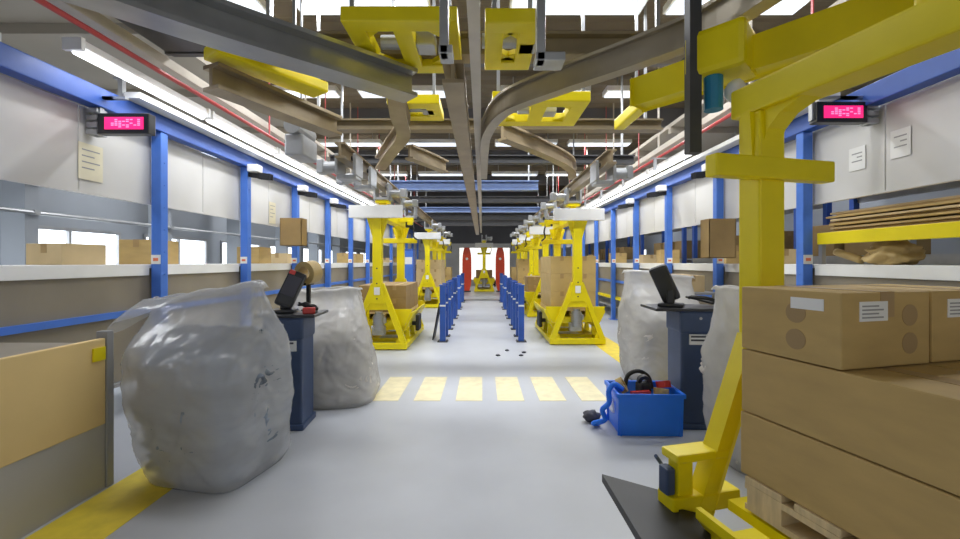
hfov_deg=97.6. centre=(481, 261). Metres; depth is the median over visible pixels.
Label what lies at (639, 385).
gun
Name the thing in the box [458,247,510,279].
window
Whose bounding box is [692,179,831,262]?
storage rack
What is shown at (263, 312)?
note
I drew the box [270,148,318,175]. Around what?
tube light
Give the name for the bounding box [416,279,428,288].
cardboard box
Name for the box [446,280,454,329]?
guard rail
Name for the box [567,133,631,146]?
ceiling light
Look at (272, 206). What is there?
paper notice
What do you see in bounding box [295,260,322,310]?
tape roll
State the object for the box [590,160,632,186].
trolley
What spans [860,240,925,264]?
kraft paper
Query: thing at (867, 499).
cardboard box
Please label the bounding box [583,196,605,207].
tube light
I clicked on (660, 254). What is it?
cardboard box
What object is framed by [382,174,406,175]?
diffuser
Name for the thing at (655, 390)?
tape roll
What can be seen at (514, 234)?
carrier
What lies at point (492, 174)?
diffuser
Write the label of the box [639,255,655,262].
cardboard box
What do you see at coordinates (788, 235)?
cardboard box
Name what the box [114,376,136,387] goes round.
shelf
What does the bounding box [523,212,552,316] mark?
carrier
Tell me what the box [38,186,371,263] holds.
wall
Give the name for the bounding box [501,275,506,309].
guard rail
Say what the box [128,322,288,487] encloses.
plastic bag
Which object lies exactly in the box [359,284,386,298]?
cardboard box
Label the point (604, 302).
shelf
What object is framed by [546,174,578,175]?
diffuser
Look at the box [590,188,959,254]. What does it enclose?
wall
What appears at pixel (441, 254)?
carrier
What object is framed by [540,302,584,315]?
wooden pallet
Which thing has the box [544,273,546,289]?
cardboard box
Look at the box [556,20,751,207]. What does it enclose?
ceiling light
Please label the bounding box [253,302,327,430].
console
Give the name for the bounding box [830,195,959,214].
carton
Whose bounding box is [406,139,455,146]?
ceiling light
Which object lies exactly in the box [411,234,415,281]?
bay
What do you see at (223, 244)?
window
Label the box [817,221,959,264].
shelf
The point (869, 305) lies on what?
print
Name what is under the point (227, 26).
track
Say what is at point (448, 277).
cardboard box
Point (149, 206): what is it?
steel column
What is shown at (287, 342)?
print
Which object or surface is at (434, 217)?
cross beam
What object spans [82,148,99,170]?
print
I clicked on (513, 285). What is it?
guard rail
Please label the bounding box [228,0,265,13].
ceiling light
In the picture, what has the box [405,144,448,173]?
track
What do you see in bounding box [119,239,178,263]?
cardboard box
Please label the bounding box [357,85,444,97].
ceiling light
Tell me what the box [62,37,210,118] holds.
tube light
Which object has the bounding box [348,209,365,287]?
bay
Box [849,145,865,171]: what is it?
paper notice
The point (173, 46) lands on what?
air duct
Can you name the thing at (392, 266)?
bay
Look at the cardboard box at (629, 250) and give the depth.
13.96 m
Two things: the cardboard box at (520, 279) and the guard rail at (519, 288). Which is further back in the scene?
the cardboard box at (520, 279)
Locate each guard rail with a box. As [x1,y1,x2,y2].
[437,283,449,341]
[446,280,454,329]
[452,277,458,318]
[457,275,461,309]
[461,273,464,302]
[499,273,502,302]
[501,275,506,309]
[505,277,511,318]
[509,280,517,329]
[513,283,526,341]
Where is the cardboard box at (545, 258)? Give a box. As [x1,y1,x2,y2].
[544,257,546,272]
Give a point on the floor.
(404, 468)
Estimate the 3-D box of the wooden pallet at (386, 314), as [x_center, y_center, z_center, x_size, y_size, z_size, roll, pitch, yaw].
[-1.660,0.896,7.640,0.800,0.125,1.320,0,0,0]
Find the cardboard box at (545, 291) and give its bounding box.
[544,289,546,305]
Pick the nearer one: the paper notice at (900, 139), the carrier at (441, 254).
the paper notice at (900, 139)
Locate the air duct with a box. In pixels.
[116,18,205,56]
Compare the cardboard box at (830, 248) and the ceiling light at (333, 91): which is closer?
the cardboard box at (830, 248)
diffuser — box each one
[286,91,338,97]
[321,143,380,146]
[359,91,444,97]
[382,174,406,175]
[406,143,455,146]
[419,174,462,175]
[492,174,536,175]
[496,143,556,146]
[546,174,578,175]
[568,143,630,146]
[604,91,629,97]
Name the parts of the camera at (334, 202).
black arm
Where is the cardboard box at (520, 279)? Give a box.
[517,277,523,284]
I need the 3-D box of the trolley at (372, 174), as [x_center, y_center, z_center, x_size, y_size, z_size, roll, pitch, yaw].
[-1.785,-1.170,5.950,0.510,0.300,0.320,0,0,0]
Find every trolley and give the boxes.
[317,153,362,181]
[336,166,376,190]
[403,207,416,218]
[544,209,552,218]
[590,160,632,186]
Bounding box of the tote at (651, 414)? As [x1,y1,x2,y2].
[604,380,685,436]
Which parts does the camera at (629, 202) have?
black arm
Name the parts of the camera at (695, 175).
black arm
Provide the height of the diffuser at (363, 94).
0.020 m
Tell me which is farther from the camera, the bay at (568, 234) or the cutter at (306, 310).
the bay at (568, 234)
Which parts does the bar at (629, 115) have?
hanger rod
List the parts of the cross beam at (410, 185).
hanger rod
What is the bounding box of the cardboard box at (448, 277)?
[445,275,450,280]
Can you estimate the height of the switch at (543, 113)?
2.050 m
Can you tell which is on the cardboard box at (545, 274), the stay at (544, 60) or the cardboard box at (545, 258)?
the cardboard box at (545, 258)
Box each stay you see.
[439,0,453,63]
[533,0,564,70]
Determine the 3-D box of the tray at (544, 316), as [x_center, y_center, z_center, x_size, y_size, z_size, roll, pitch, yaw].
[1.610,1.035,8.050,1.040,0.530,1.590,0,0,0]
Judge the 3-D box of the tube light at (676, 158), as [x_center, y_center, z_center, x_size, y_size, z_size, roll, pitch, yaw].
[2.950,-1.535,6.600,0.600,0.190,1.440,0,0,0]
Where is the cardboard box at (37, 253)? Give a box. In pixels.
[26,243,105,264]
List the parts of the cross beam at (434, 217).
hanger rod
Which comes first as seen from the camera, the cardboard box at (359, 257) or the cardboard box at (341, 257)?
the cardboard box at (341, 257)
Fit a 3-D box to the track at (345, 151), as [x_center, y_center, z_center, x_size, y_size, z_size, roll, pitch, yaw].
[-1.660,-1.310,12.200,0.120,0.180,14.600,0,0,0]
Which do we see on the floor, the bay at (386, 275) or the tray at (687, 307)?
the bay at (386, 275)
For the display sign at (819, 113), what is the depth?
3.44 m
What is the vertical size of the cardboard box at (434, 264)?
0.301 m
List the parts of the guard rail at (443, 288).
post, post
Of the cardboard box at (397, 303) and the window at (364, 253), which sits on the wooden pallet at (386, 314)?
the cardboard box at (397, 303)
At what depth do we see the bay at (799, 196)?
4.20 m
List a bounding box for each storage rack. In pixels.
[588,213,629,262]
[609,211,664,262]
[640,182,699,262]
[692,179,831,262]
[794,74,959,264]
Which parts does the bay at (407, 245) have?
header panel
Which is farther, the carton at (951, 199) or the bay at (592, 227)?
the bay at (592, 227)
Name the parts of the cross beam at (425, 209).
hanger rod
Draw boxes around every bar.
[204,0,327,97]
[292,0,296,24]
[614,0,644,129]
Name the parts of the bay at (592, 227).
header panel, upright post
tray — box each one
[253,310,327,317]
[366,300,424,338]
[418,287,439,299]
[473,277,494,285]
[534,299,604,334]
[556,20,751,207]
[640,304,713,311]
[696,496,790,538]
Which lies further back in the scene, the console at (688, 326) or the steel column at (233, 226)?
the steel column at (233, 226)
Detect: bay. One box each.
[0,74,150,387]
[106,132,239,341]
[239,167,291,326]
[291,187,324,288]
[324,200,347,286]
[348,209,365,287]
[365,218,371,283]
[383,225,389,281]
[389,226,396,281]
[405,233,410,248]
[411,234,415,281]
[415,239,420,262]
[549,238,552,255]
[561,229,566,255]
[566,228,571,255]
[582,228,604,305]
[585,221,618,305]
[598,209,619,319]
[615,200,639,308]
[639,187,672,273]
[672,177,723,304]
[724,132,873,285]
[813,76,959,286]
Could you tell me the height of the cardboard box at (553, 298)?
0.311 m
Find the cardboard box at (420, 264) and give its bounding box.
[416,260,424,268]
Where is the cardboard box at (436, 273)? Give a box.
[430,269,442,278]
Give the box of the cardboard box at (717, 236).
[700,219,735,257]
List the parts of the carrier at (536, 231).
cross arm, frame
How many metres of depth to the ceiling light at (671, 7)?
5.30 m
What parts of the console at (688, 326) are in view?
cable coil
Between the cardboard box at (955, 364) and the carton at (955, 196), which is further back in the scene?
the carton at (955, 196)
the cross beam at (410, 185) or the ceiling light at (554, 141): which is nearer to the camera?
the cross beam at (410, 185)
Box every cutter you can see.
[302,307,314,313]
[630,390,650,393]
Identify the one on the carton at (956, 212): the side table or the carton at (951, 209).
the carton at (951, 209)
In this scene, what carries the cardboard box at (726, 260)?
on the bay at (695, 200)
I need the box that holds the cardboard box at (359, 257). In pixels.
[356,254,363,262]
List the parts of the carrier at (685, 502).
bumper plate, frame, cross arm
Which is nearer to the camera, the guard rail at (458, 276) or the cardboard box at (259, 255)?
the cardboard box at (259, 255)
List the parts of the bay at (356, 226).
upright post, header panel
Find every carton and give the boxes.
[826,200,959,218]
[829,208,959,223]
[829,210,959,225]
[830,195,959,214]
[830,204,959,221]
[830,215,959,228]
[833,221,955,231]
[834,218,959,230]
[836,197,959,215]
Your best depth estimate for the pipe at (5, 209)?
6.31 m
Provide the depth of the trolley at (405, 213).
9.68 m
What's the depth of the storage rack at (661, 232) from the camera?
13.22 m
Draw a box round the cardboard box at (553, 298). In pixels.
[547,290,572,308]
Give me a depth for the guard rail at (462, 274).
14.55 m
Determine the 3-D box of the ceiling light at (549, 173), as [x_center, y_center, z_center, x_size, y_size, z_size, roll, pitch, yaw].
[3.200,-3.400,15.500,1.700,0.400,0.340,0,0,0]
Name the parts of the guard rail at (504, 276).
post, post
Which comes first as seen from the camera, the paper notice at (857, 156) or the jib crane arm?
the jib crane arm
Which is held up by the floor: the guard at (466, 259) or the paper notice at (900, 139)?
the guard at (466, 259)
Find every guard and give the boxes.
[462,248,470,291]
[495,248,504,291]
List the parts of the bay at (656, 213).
header panel, upright post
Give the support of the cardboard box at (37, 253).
on the bay at (41, 131)
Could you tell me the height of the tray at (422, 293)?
0.530 m
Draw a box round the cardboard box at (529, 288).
[526,284,540,292]
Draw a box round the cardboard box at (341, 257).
[337,253,355,262]
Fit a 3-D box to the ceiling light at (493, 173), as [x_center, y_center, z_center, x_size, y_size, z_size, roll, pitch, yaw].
[1.200,-3.400,15.500,1.700,0.400,0.340,0,0,0]
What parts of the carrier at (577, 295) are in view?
bumper plate, collector arm, frame, cross arm, frame, drive motor, frame, data plate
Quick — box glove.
[583,410,600,422]
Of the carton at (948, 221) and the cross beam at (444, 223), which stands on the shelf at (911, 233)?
the carton at (948, 221)
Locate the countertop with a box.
[0,343,72,357]
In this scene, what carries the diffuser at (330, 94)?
attached to the ceiling light at (333, 91)
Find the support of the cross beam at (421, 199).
hanging from the ceiling at (282, 9)
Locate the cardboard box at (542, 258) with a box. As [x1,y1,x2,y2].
[541,257,543,271]
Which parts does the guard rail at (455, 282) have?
post, post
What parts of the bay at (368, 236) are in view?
upright post, header panel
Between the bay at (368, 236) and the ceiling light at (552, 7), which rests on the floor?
the bay at (368, 236)
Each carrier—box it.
[340,0,461,72]
[349,183,424,349]
[414,220,444,307]
[431,230,452,296]
[473,235,495,291]
[510,231,524,258]
[515,224,539,303]
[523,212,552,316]
[534,187,605,344]
[602,0,959,538]
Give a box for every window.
[38,225,120,263]
[143,234,207,263]
[220,240,260,263]
[269,244,291,252]
[302,247,321,262]
[359,252,365,262]
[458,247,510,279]
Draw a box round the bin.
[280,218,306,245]
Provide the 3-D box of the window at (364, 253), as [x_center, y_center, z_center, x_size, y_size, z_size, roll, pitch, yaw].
[-6.335,-0.010,22.500,0.130,1.020,1.800,0,0,0]
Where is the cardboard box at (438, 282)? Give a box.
[429,278,442,288]
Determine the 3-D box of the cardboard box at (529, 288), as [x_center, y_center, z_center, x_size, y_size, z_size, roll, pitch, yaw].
[1.411,0.721,11.380,0.390,0.221,0.432,0,0,0]
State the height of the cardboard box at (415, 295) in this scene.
0.221 m
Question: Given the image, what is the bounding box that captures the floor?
[21,286,753,538]
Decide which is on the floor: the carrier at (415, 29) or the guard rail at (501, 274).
the guard rail at (501, 274)
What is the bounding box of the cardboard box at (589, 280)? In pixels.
[582,274,595,290]
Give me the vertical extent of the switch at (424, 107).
1.940 m
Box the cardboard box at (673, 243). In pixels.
[663,242,674,249]
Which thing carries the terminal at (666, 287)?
on the console at (688, 326)
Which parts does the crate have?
corner post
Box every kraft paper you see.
[833,248,863,263]
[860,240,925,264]
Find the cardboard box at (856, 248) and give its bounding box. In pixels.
[844,239,930,254]
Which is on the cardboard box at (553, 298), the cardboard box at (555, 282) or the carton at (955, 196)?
the cardboard box at (555, 282)
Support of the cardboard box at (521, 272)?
on the cardboard box
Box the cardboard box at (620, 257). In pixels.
[609,253,626,262]
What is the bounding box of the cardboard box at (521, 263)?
[517,259,528,267]
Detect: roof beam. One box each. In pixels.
[324,108,683,127]
[330,150,633,154]
[384,175,571,184]
[408,191,559,195]
[464,58,683,66]
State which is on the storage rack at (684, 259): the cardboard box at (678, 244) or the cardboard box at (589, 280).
the cardboard box at (678, 244)
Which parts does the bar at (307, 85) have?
hanger rod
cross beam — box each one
[266,0,683,63]
[317,3,663,132]
[329,75,634,164]
[382,133,575,202]
[389,153,538,190]
[408,165,559,212]
[411,165,552,219]
[421,221,538,225]
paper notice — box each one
[78,141,102,182]
[269,202,275,223]
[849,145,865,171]
[890,126,910,159]
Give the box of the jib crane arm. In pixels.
[630,0,913,154]
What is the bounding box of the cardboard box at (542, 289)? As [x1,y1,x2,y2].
[541,287,543,303]
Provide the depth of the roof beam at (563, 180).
17.11 m
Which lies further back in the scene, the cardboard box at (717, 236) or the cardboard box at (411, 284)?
the cardboard box at (411, 284)
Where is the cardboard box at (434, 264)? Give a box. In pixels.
[430,260,442,268]
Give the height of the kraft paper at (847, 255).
0.150 m
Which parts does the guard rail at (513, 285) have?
post, post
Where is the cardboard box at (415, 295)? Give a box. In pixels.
[414,293,417,305]
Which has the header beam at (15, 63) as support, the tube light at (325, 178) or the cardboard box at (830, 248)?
the tube light at (325, 178)
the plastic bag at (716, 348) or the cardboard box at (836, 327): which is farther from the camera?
the plastic bag at (716, 348)
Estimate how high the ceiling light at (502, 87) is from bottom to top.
0.400 m
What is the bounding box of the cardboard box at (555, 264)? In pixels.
[547,256,571,273]
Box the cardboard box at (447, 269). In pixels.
[445,267,450,274]
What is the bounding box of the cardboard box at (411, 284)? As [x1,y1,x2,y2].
[391,283,413,295]
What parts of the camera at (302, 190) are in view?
black arm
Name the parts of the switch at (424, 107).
hanger rod, frame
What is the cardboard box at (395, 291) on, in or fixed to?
on the cardboard box at (397, 303)
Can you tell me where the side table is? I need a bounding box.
[694,291,714,305]
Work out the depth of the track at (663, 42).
2.75 m
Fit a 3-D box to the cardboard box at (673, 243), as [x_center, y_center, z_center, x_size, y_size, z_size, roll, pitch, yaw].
[4.986,-0.293,10.630,0.600,0.421,0.502,0,0,1]
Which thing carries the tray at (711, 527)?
on the carrier at (685, 502)
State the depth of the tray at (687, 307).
3.50 m
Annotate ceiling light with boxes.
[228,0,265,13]
[262,80,340,97]
[291,0,431,14]
[317,133,382,146]
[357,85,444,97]
[380,165,407,175]
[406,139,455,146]
[418,165,462,175]
[491,165,537,175]
[495,133,557,146]
[500,77,590,90]
[509,0,647,14]
[545,165,581,175]
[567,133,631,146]
[602,77,629,97]
[663,0,809,14]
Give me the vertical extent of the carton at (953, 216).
0.018 m
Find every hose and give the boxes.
[591,381,623,425]
[624,369,653,388]
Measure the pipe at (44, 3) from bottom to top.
1.902 m
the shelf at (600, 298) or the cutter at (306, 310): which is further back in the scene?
the shelf at (600, 298)
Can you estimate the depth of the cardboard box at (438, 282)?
13.10 m
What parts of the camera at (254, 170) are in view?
black arm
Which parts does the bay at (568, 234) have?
header panel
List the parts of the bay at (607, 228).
yellow rail, header panel, upright post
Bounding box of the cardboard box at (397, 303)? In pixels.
[383,297,409,311]
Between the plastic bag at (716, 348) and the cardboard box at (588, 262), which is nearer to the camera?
the plastic bag at (716, 348)
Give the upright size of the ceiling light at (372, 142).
0.400 m
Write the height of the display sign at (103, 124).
0.320 m
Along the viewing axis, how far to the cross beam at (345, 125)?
5.39 m
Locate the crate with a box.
[0,330,113,538]
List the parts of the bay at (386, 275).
header panel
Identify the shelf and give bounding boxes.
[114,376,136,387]
[598,296,618,300]
[598,301,619,306]
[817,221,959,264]
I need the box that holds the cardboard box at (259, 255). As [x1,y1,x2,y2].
[237,247,270,263]
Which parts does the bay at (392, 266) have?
upright post, header panel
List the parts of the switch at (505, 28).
hanger rod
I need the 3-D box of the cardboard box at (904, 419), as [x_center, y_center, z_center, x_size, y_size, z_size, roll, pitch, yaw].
[1.287,0.458,1.367,0.385,0.240,0.677,0,0,-14]
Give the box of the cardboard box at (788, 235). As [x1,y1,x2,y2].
[784,231,793,248]
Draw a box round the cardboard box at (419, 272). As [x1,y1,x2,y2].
[416,269,424,278]
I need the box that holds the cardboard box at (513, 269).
[511,267,515,274]
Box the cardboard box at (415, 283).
[395,282,417,293]
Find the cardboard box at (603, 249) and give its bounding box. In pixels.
[603,249,608,259]
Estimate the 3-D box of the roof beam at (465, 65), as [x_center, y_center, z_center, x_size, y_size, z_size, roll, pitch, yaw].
[0.000,-3.350,6.700,12.600,0.400,0.180,0,0,0]
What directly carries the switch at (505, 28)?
hanging from the ceiling at (282, 9)
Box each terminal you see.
[269,269,306,313]
[649,264,684,307]
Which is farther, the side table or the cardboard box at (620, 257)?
the cardboard box at (620, 257)
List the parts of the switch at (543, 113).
hanger rod, frame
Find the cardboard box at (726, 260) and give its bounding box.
[724,245,738,263]
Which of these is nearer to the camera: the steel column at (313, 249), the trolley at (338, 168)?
the trolley at (338, 168)
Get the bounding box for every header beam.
[0,42,412,233]
[563,48,959,228]
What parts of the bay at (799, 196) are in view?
header panel, upright post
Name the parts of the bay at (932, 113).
header panel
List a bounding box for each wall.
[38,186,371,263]
[383,203,587,285]
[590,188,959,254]
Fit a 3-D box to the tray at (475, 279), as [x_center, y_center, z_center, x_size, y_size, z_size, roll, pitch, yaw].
[0.100,1.035,20.650,1.040,0.530,1.590,0,0,0]
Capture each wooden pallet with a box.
[370,304,417,317]
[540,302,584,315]
[745,475,858,538]
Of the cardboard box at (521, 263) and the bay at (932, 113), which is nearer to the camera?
the bay at (932, 113)
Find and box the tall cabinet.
[405,249,414,281]
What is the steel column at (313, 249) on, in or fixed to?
on the floor
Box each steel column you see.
[0,82,37,264]
[148,139,171,240]
[227,219,239,263]
[275,185,287,252]
[308,232,318,262]
[332,236,340,262]
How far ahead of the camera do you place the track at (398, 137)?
4.93 m
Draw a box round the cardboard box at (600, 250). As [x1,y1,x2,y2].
[599,249,602,259]
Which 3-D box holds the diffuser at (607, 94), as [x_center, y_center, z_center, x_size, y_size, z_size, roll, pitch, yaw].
[3.200,-3.210,8.050,1.640,0.020,0.280,0,0,0]
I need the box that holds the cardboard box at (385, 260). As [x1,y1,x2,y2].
[383,258,389,262]
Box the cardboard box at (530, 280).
[526,276,540,284]
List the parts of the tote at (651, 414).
tool handle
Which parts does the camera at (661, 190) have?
black arm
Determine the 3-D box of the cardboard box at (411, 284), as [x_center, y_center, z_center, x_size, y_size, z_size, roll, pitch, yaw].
[-1.457,0.499,7.639,0.390,0.221,0.432,0,0,0]
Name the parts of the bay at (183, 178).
upright post, header panel, blue rail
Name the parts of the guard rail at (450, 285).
post, post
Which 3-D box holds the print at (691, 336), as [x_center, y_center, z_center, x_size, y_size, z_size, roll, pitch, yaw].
[1.826,0.637,3.496,0.170,0.045,0.002,0,0,3]
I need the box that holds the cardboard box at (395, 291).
[385,284,409,298]
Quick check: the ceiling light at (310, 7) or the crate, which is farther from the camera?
the ceiling light at (310, 7)
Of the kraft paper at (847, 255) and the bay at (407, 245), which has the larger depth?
the bay at (407, 245)
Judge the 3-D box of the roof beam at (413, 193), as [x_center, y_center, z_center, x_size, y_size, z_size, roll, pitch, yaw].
[0.000,-3.350,21.000,12.600,0.400,0.180,0,0,0]
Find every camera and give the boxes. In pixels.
[247,164,272,180]
[297,185,316,197]
[330,198,345,208]
[618,198,633,208]
[647,185,666,197]
[691,164,705,178]
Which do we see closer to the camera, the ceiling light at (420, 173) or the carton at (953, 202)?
the carton at (953, 202)
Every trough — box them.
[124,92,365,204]
[592,92,839,207]
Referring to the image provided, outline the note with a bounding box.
[257,311,271,314]
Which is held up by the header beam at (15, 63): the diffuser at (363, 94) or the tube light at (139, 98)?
the tube light at (139, 98)
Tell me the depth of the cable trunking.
3.77 m
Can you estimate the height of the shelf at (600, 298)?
0.030 m
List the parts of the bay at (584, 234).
upright post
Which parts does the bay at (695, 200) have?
header panel, upright post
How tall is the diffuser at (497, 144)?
0.020 m
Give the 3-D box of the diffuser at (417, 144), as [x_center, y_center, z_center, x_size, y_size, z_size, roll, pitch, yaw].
[-1.500,-3.210,11.500,1.640,0.020,0.280,0,0,0]
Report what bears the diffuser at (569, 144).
attached to the ceiling light at (577, 142)
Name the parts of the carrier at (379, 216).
data plate, drive motor, frame, frame, cross arm, frame, collector arm, bumper plate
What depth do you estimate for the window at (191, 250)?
9.14 m
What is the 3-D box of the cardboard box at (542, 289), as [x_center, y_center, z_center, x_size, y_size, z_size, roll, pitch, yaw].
[1.412,0.676,8.481,0.390,0.311,0.432,0,0,0]
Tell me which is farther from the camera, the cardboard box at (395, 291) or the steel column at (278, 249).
the steel column at (278, 249)
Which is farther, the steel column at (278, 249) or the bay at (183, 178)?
the steel column at (278, 249)
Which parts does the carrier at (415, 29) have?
hanger rod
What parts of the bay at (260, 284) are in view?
upright post, header panel, blue rail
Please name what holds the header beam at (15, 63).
on the bay at (418, 244)
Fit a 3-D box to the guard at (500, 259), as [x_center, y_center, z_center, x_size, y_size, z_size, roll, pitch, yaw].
[0.850,0.360,19.800,0.430,2.080,0.300,0,0,0]
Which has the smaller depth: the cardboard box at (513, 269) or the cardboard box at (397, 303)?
the cardboard box at (397, 303)
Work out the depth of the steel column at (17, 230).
5.19 m
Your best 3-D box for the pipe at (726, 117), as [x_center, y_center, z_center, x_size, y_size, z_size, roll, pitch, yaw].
[2.840,-2.609,10.500,0.044,1.902,19.000,0,0,0]
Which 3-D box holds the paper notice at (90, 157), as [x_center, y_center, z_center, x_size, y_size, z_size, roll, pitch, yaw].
[-3.268,-0.830,3.510,0.004,0.300,0.220,0,0,0]
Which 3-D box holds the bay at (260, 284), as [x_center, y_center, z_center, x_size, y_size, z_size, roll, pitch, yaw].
[-3.530,0.060,6.404,0.840,2.680,1.607,0,0,0]
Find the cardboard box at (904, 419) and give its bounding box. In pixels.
[742,348,959,495]
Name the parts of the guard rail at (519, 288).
post, post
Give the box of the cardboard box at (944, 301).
[823,284,959,361]
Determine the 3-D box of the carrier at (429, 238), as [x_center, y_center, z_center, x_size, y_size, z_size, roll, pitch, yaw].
[-1.640,0.050,13.725,1.080,2.700,2.150,0,0,0]
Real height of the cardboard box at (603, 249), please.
0.421 m
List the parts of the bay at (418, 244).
upright post, header panel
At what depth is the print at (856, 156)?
3.66 m
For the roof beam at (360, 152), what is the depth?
13.31 m
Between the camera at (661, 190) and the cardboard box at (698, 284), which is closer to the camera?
the cardboard box at (698, 284)
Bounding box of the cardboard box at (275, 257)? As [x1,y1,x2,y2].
[271,253,291,262]
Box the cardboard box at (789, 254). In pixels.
[784,249,795,263]
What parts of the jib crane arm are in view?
dark post, motor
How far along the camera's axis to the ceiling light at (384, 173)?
15.33 m
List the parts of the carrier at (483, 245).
frame, drive motor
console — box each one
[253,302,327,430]
[640,295,714,429]
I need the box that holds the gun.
[635,374,651,390]
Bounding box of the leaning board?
[432,303,439,339]
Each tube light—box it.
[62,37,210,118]
[201,111,277,154]
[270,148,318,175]
[314,174,345,190]
[340,186,364,200]
[359,197,378,204]
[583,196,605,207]
[598,185,624,199]
[619,170,651,189]
[647,150,690,174]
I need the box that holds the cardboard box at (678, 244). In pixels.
[675,240,699,258]
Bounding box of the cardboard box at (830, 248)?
[813,225,843,255]
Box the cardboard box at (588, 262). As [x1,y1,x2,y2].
[582,256,595,273]
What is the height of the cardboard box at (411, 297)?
0.221 m
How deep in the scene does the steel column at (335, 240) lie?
16.69 m
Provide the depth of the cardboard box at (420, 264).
13.11 m
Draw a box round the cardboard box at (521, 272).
[517,268,528,276]
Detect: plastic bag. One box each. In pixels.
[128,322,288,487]
[292,286,380,409]
[617,270,699,380]
[699,285,746,474]
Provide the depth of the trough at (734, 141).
6.29 m
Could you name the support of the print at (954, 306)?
attached to the cardboard box at (944, 301)
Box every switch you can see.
[387,0,443,120]
[482,0,534,69]
[492,0,590,125]
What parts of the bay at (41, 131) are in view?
header panel, blue rail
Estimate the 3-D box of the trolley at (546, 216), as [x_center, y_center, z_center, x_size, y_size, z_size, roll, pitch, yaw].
[1.735,-1.170,9.850,0.510,0.300,0.320,0,0,0]
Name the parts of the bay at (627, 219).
header panel, upright post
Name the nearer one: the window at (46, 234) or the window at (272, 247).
the window at (46, 234)
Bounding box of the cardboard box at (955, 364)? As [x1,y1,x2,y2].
[922,360,959,369]
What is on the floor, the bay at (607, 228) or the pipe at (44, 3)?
the bay at (607, 228)
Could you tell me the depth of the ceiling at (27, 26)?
4.58 m
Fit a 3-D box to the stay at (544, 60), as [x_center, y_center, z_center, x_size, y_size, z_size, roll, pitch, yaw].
[0.395,-2.360,2.480,0.170,2.400,0.140,0,0,0]
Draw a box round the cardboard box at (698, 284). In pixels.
[687,275,704,291]
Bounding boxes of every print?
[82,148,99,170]
[274,342,292,347]
[691,336,705,340]
[852,152,861,162]
[862,305,883,318]
[894,133,906,147]
[950,302,959,314]
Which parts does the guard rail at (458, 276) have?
post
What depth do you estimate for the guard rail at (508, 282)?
10.35 m
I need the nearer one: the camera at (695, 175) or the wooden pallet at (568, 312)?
the camera at (695, 175)
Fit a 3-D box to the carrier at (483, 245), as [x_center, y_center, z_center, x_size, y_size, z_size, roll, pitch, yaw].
[0.120,0.050,20.625,1.080,2.700,2.150,0,0,0]
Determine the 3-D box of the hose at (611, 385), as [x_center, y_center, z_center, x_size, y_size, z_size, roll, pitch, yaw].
[1.046,1.195,3.508,0.266,0.403,0.122,0,0,27]
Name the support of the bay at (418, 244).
on the floor
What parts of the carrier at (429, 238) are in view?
drive motor, frame, frame, cross arm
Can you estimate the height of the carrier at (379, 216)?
2.700 m
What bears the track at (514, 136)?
hanging from the cross beam at (621, 159)
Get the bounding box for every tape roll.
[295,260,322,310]
[615,377,627,393]
[653,387,668,393]
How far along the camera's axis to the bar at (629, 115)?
4.44 m
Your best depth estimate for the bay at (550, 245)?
19.32 m
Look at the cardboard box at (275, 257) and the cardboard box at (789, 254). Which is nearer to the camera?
the cardboard box at (789, 254)
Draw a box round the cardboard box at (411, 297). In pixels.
[410,295,413,308]
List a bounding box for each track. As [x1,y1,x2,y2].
[60,0,417,102]
[203,61,341,137]
[335,142,446,232]
[375,98,409,169]
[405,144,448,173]
[442,60,478,234]
[467,0,481,232]
[481,0,781,178]
[497,126,576,179]
[517,149,616,235]
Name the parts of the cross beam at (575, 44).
hanger rod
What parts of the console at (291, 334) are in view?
cable coil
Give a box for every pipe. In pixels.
[0,206,371,249]
[34,0,422,226]
[558,0,813,206]
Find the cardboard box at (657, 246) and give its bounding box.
[654,243,662,254]
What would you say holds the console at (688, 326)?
on the floor
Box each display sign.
[86,96,155,137]
[808,96,878,126]
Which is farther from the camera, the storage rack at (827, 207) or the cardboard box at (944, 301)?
the storage rack at (827, 207)
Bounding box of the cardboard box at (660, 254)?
[656,250,679,262]
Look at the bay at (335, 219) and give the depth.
9.27 m
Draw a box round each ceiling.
[0,0,422,220]
[259,0,837,190]
[543,0,906,220]
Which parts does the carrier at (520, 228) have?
cross arm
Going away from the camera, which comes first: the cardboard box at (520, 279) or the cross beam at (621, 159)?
the cross beam at (621, 159)
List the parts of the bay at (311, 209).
upright post, header panel, blue rail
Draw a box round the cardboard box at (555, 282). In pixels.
[547,273,571,291]
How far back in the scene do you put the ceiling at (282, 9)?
8.31 m
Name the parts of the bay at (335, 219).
upright post, header panel, blue rail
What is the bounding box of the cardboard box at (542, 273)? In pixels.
[541,272,543,287]
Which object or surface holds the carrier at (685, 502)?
on the floor
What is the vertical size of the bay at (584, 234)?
2.680 m
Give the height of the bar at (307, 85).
2.050 m
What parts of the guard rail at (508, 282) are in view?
post, post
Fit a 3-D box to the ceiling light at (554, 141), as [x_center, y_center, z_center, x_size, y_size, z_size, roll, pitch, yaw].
[1.200,-3.400,11.500,1.700,0.400,0.340,0,0,0]
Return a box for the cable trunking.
[47,0,417,221]
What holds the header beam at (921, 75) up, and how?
on the bay
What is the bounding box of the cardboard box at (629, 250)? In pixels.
[619,247,639,258]
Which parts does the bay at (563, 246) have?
upright post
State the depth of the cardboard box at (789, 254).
5.04 m
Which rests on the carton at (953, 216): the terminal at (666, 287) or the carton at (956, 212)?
the carton at (956, 212)
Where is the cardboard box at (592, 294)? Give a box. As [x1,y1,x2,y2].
[573,291,595,308]
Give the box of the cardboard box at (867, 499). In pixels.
[741,410,959,538]
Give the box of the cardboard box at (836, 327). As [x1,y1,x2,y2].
[742,285,928,369]

